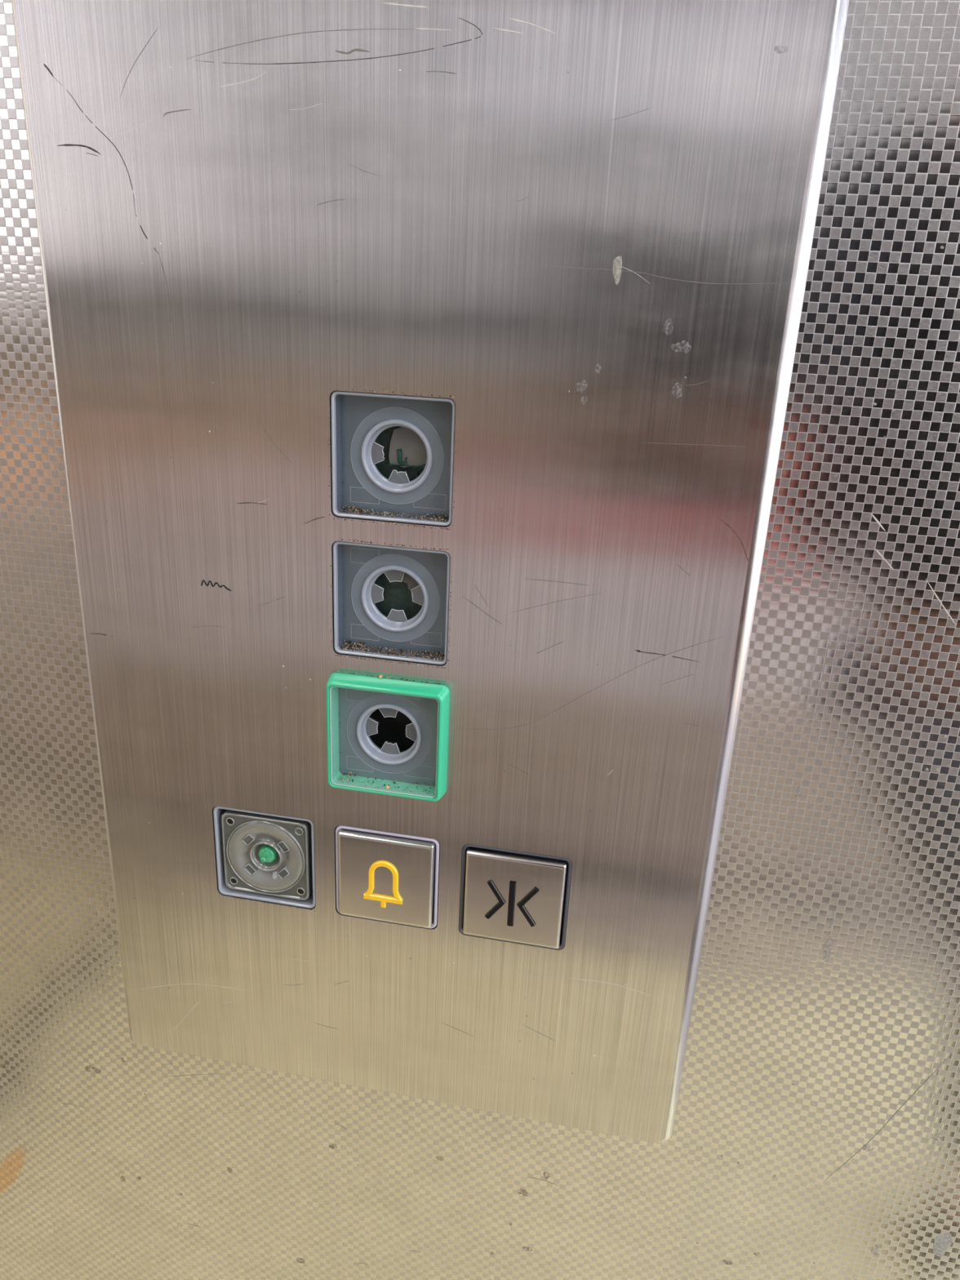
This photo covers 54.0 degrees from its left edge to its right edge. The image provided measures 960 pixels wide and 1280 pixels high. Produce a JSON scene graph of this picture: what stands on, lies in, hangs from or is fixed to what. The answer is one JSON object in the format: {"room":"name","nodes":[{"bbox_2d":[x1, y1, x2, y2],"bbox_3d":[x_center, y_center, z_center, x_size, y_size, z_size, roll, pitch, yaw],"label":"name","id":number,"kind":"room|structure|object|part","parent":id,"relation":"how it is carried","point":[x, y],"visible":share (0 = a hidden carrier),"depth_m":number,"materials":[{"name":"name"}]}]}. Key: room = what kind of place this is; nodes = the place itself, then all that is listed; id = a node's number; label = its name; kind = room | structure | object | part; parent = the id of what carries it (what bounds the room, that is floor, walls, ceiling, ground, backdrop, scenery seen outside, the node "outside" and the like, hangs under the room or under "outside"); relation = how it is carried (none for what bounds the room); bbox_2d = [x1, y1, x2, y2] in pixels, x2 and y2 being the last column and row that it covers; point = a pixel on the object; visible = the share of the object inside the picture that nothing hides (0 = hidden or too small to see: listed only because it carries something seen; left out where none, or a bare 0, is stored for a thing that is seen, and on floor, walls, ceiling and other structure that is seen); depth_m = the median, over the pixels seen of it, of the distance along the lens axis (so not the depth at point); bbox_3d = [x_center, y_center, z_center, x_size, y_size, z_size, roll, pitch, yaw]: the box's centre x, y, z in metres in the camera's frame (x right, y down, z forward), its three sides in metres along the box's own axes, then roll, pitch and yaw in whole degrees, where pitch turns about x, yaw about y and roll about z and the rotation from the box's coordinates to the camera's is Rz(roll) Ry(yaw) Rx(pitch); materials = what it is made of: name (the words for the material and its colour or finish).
{"room":"elevator interior","nodes":[
{"label":"elevator interior","id":0,"kind":"room"},
{"bbox_2d":[0,0,959,1279],"bbox_3d":[0.063,-0.002,0.290,1.830,2.135,0.040,6,21,9],"label":"wall","id":1,"kind":"structure","parent":0,"point":[815,1135],"depth_m":0.31,"materials":[{"name":"metal"}]},
{"bbox_2d":[11,0,850,1142],"bbox_3d":[-0.021,-0.071,0.250,0.200,0.524,0.018,6,21,9],"label":"control panel","id":2,"kind":"object","parent":1,"relation":"attached to","point":[546,262],"visible":1,"depth_m":0.26,"materials":[{"name":"metal"}]},
{"bbox_3d":[-0.028,0.028,0.287,0.033,0.033,0.001,6,21,9],"label":"plate","id":3,"kind":"part","parent":2,"relation":"part of","materials":[{"name":"plastic"}]},
{"bbox_3d":[-0.025,-0.012,0.276,0.033,0.033,0.001,6,21,9],"label":"plate","id":4,"kind":"part","parent":2,"relation":"part of","materials":[{"name":"plastic"}]},
{"bbox_3d":[-0.023,-0.051,0.262,0.033,0.033,0.001,6,21,9],"label":"plate","id":5,"kind":"part","parent":2,"relation":"part of","materials":[{"name":"plastic"}]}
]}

